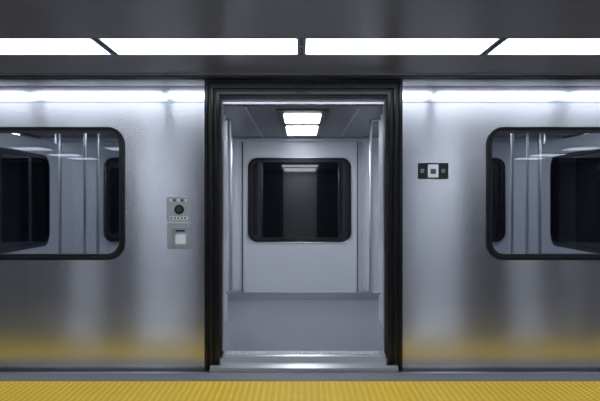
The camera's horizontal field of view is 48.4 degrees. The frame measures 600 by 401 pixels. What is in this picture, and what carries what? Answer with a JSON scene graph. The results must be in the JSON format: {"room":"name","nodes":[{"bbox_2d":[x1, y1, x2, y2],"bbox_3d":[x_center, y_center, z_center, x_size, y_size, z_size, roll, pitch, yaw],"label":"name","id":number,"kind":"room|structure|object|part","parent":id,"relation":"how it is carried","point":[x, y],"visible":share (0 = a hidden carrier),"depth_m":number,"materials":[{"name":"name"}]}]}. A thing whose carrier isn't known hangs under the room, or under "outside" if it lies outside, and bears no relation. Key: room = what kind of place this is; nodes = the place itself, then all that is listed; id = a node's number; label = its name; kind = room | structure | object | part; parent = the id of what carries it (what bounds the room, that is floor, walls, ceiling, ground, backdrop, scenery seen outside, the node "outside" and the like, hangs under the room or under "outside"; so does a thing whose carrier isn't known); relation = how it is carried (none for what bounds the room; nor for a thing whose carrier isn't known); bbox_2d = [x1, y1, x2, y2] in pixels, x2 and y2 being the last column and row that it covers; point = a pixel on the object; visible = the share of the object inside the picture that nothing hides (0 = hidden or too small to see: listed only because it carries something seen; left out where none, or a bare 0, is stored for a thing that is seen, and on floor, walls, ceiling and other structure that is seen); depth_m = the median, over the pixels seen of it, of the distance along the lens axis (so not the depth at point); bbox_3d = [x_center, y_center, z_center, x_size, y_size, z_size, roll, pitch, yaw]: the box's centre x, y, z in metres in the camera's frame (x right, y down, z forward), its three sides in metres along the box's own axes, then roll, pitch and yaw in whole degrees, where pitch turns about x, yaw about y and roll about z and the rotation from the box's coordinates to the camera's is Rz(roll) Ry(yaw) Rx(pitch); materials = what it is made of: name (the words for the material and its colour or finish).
{"room":"metro station","nodes":[
{"label":"metro station","id":0,"kind":"room"},
{"bbox_2d":[176,234,185,243],"bbox_3d":[-0.892,0.289,4.984,0.075,0.075,0.003,0,0,0],"label":"card","id":1,"kind":"object","parent":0,"point":[180,238],"depth_m":4.98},
{"bbox_2d":[0,0,599,37],"bbox_3d":[0.000,-1.030,-0.340,12.000,0.200,8.320,0,0,0],"label":"ceiling","id":2,"kind":"structure","parent":0,"point":[18,18],"depth_m":3.41,"materials":[{"name":"metal"}]},
{"bbox_2d":[0,38,113,54],"bbox_3d":[-1.765,-0.955,4.045,1.154,0.050,0.430,0,0,0],"label":"strip light","id":3,"kind":"object","parent":2,"relation":"attached to","point":[8,46],"depth_m":4.05,"materials":[{"name":"white plastic"}]},
{"bbox_2d":[96,38,299,54],"bbox_3d":[-0.585,-0.955,4.045,1.174,0.050,0.430,0,0,0],"label":"strip light","id":4,"kind":"object","parent":2,"relation":"attached to","point":[119,46],"depth_m":4.05,"materials":[{"name":"white plastic"}]},
{"bbox_2d":[0,75,599,77],"bbox_3d":[0.000,-0.920,4.930,12.000,0.020,0.040,0,0,0],"label":"trim","id":5,"kind":"structure","parent":2,"relation":"attached to","point":[1,76],"depth_m":4.91,"materials":[{"name":"metal"}]},
{"bbox_2d":[0,73,599,74],"bbox_3d":[0.000,-0.924,4.885,12.000,0.012,0.030,0,0,0],"label":"trim","id":6,"kind":"structure","parent":2,"relation":"attached to","point":[0,73],"depth_m":4.87,"materials":[{"name":"metal"}]},
{"bbox_2d":[0,46,599,72],"bbox_3d":[0.000,-1.030,4.610,12.000,0.200,0.680,0,0,0],"label":"panel","id":7,"kind":"object","parent":2,"relation":"attached to","point":[301,63],"depth_m":4.53,"materials":[{"name":"grey metal"}]},
{"bbox_2d":[303,38,501,54],"bbox_3d":[0.590,-0.955,4.045,1.144,0.050,0.430,0,0,0],"label":"strip light","id":8,"kind":"object","parent":2,"relation":"attached to","point":[311,46],"depth_m":4.05,"materials":[{"name":"white plastic"}]},
{"bbox_2d":[484,38,599,54],"bbox_3d":[1.755,-0.955,4.045,1.154,0.050,0.430,0,0,0],"label":"strip light","id":9,"kind":"object","parent":2,"relation":"attached to","point":[506,46],"depth_m":4.05,"materials":[{"name":"white plastic"}]},
{"bbox_2d":[0,373,599,380],"bbox_3d":[0.000,1.395,4.808,12.000,0.250,0.225,0,0,0],"label":"platform edge","id":10,"kind":"object","parent":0,"point":[3,376],"visible":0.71,"depth_m":4.81,"materials":[{"name":"concrete"}]},
{"bbox_2d":[0,372,599,372],"bbox_3d":[0.000,1.298,4.918,12.000,0.064,0.035,0,0,0],"label":"trim","id":11,"kind":"structure","parent":10,"relation":"attached to","point":[0,372],"depth_m":4.91,"materials":[{"name":"metal"}]},
{"bbox_2d":[0,78,599,371],"bbox_3d":[0.000,0.245,6.390,9.260,3.050,2.920,0,0,0],"label":"car","id":12,"kind":"object","parent":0,"point":[318,243],"visible":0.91,"depth_m":5.00,"materials":[{"name":"metal"}]},
{"bbox_2d":[12,133,40,137],"bbox_3d":[-3.200,-0.719,6.500,0.430,0.021,2.400,0,0,0],"label":"lamp","id":13,"kind":"object","parent":12,"relation":"attached to","point":[22,134],"depth_m":7.37,"materials":[{"name":"white"}]},
{"bbox_2d":[0,133,61,253],"bbox_3d":[-2.550,0.214,6.207,0.070,1.888,1.715,0,0,0],"label":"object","id":14,"kind":"object","parent":12,"relation":"on","point":[30,168],"visible":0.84,"depth_m":6.27,"materials":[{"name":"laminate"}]},
{"bbox_3d":[-2.550,0.000,6.120,0.008,0.840,1.180,0,0,0],"label":"glass","id":15,"kind":"part","parent":14,"relation":"part of","materials":[{"name":"black glass"}]},
{"bbox_3d":[-2.550,0.214,7.030,0.070,1.888,0.070,0,0,0],"label":"post","id":16,"kind":"part","parent":14,"relation":"part of","materials":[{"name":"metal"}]},
{"bbox_2d":[84,133,85,253],"bbox_3d":[-2.127,0.214,6.600,0.053,1.888,0.053,0,0,0],"label":"pole","id":17,"kind":"object","parent":12,"relation":"on","point":[84,133],"visible":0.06,"depth_m":6.59,"materials":[{"name":"metal"}]},
{"bbox_2d":[95,133,100,253],"bbox_3d":[-2.180,0.214,7.200,0.061,1.888,0.061,0,0,0],"label":"pole","id":18,"kind":"object","parent":12,"relation":"on","point":[96,134],"visible":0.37,"depth_m":7.19,"materials":[{"name":"metal"}]},
{"bbox_3d":[-1.732,-0.006,7.787,1.144,1.006,0.022,0,0,0],"label":"window trim","id":19,"kind":"part","parent":12,"relation":"part of","materials":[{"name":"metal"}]},
{"bbox_2d":[167,223,189,248],"bbox_3d":[-0.907,0.264,4.994,0.172,0.199,0.012,0,0,0],"label":"lock plate","id":20,"kind":"object","parent":12,"relation":"attached to","point":[170,226],"visible":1,"depth_m":4.99,"materials":[{"name":"grey metal"}]},
{"bbox_2d":[173,227,186,245],"bbox_3d":[-0.900,0.270,4.987,0.105,0.142,0.003,0,0,0],"label":"lock recess","id":21,"kind":"object","parent":20,"relation":"in","point":[174,228],"depth_m":4.99,"materials":[{"name":"grey metal"}]},
{"bbox_2d":[167,196,189,220],"bbox_3d":[-0.911,0.062,4.994,0.172,0.184,0.012,0,0,0],"label":"intercom plate","id":22,"kind":"object","parent":12,"relation":"attached to","point":[170,205],"visible":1,"depth_m":4.99,"materials":[{"name":"silver metal"}]},
{"bbox_2d":[170,217,187,219],"bbox_3d":[-0.907,0.131,4.987,0.135,0.022,0.003,0,0,0],"label":"label","id":23,"kind":"object","parent":22,"relation":"attached to","point":[170,217],"depth_m":4.99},
{"bbox_2d":[174,205,183,213],"bbox_3d":[-0.903,0.068,4.985,0.072,0.072,0.006,0,0,0],"label":"ring","id":24,"kind":"object","parent":22,"relation":"attached to","point":[176,206],"depth_m":4.98,"materials":[{"name":"black plastic"}]},
{"bbox_3d":[-0.599,0.043,5.550,0.071,1.483,0.030,0,0,0],"label":"grab handle","id":25,"kind":"part","parent":12,"relation":"part of","materials":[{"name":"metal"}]},
{"bbox_3d":[-0.006,-0.006,7.787,1.228,1.006,0.022,0,0,0],"label":"window trim","id":26,"kind":"part","parent":12,"relation":"part of","materials":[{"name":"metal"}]},
{"bbox_3d":[0.000,0.164,7.793,1.333,1.836,0.014,0,0,0],"label":"bay panel","id":27,"kind":"part","parent":12,"relation":"part of","materials":[{"name":"metal"}]},
{"bbox_2d":[275,109,329,137],"bbox_3d":[0.020,-0.723,6.500,0.430,0.013,2.400,0,0,0],"label":"lamp","id":28,"kind":"object","parent":12,"relation":"attached to","point":[291,123],"depth_m":6.12,"materials":[{"name":"white plastic"}]},
{"bbox_3d":[0.000,1.113,7.785,9.200,0.090,0.029,0,0,0],"label":"skirting","id":29,"kind":"part","parent":12,"relation":"part of","materials":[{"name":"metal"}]},
{"bbox_3d":[0.026,0.200,5.133,1.271,1.916,0.063,0,0,0],"label":"jamb trim","id":30,"kind":"part","parent":12,"relation":"part of","materials":[{"name":"metal"}]},
{"bbox_3d":[0.629,0.043,5.550,0.110,1.484,0.030,0,0,0],"label":"grab handle","id":31,"kind":"part","parent":12,"relation":"part of","materials":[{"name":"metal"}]},
{"bbox_2d":[418,163,447,178],"bbox_3d":[0.997,-0.221,4.993,0.225,0.120,0.014,0,0,0],"label":"status plate","id":32,"kind":"object","parent":12,"relation":"attached to","point":[424,175],"visible":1,"depth_m":4.99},
{"bbox_3d":[1.837,-0.006,7.787,1.144,1.006,0.022,0,0,0],"label":"window trim","id":33,"kind":"part","parent":12,"relation":"part of","materials":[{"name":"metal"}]},
{"bbox_2d":[511,133,512,253],"bbox_3d":[2.098,0.214,6.600,0.053,1.888,0.053,0,0,0],"label":"pole","id":34,"kind":"object","parent":12,"relation":"on","point":[511,133],"visible":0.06,"depth_m":6.59,"materials":[{"name":"metal"}]},
{"bbox_2d":[524,133,529,253],"bbox_3d":[2.450,0.214,7.200,0.061,1.888,0.061,0,0,0],"label":"pole","id":35,"kind":"object","parent":12,"relation":"on","point":[525,134],"visible":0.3,"depth_m":7.19,"materials":[{"name":"metal"}]},
{"bbox_2d":[538,133,599,253],"bbox_3d":[2.550,0.214,6.207,0.070,1.888,1.715,0,0,0],"label":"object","id":36,"kind":"object","parent":12,"relation":"on","point":[568,168],"visible":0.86,"depth_m":6.31,"materials":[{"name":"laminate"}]},
{"bbox_3d":[2.550,0.214,7.030,0.070,1.888,0.070,0,0,0],"label":"post","id":37,"kind":"part","parent":36,"relation":"part of","materials":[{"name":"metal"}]},
{"bbox_3d":[2.550,0.000,6.120,0.008,0.840,1.180,0,0,0],"label":"glass","id":38,"kind":"part","parent":36,"relation":"part of","materials":[{"name":"black glass"}]},
{"bbox_2d":[563,133,587,137],"bbox_3d":[3.240,-0.723,6.500,0.430,0.013,2.400,0,0,0],"label":"lamp","id":39,"kind":"object","parent":12,"relation":"attached to","point":[575,134],"depth_m":7.38,"materials":[{"name":"white"}]},
{"bbox_2d":[430,169,435,173],"bbox_3d":[0.995,-0.217,4.981,0.041,0.037,0.002,0,0,0],"label":"lens","id":40,"kind":"object","parent":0,"point":[432,171],"depth_m":4.98,"materials":[{"name":"grey glass"}]},
{"bbox_2d":[428,164,437,176],"bbox_3d":[0.995,-0.221,4.984,0.079,0.098,0.004,0,0,0],"label":"screen","id":41,"kind":"object","parent":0,"point":[430,166],"depth_m":4.98,"materials":[{"name":"white plastic"}]},
{"bbox_3d":[0.000,1.370,-0.215,12.000,0.200,8.571,0,0,0],"label":"floor","id":42,"kind":"structure","parent":0,"visible":0},
{"bbox_2d":[0,381,599,400],"bbox_3d":[0.000,1.367,4.383,12.000,0.206,0.620,0,0,0],"label":"tactile paving","id":43,"kind":"object","parent":42,"relation":"on","point":[9,390],"visible":1,"depth_m":4.45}
]}

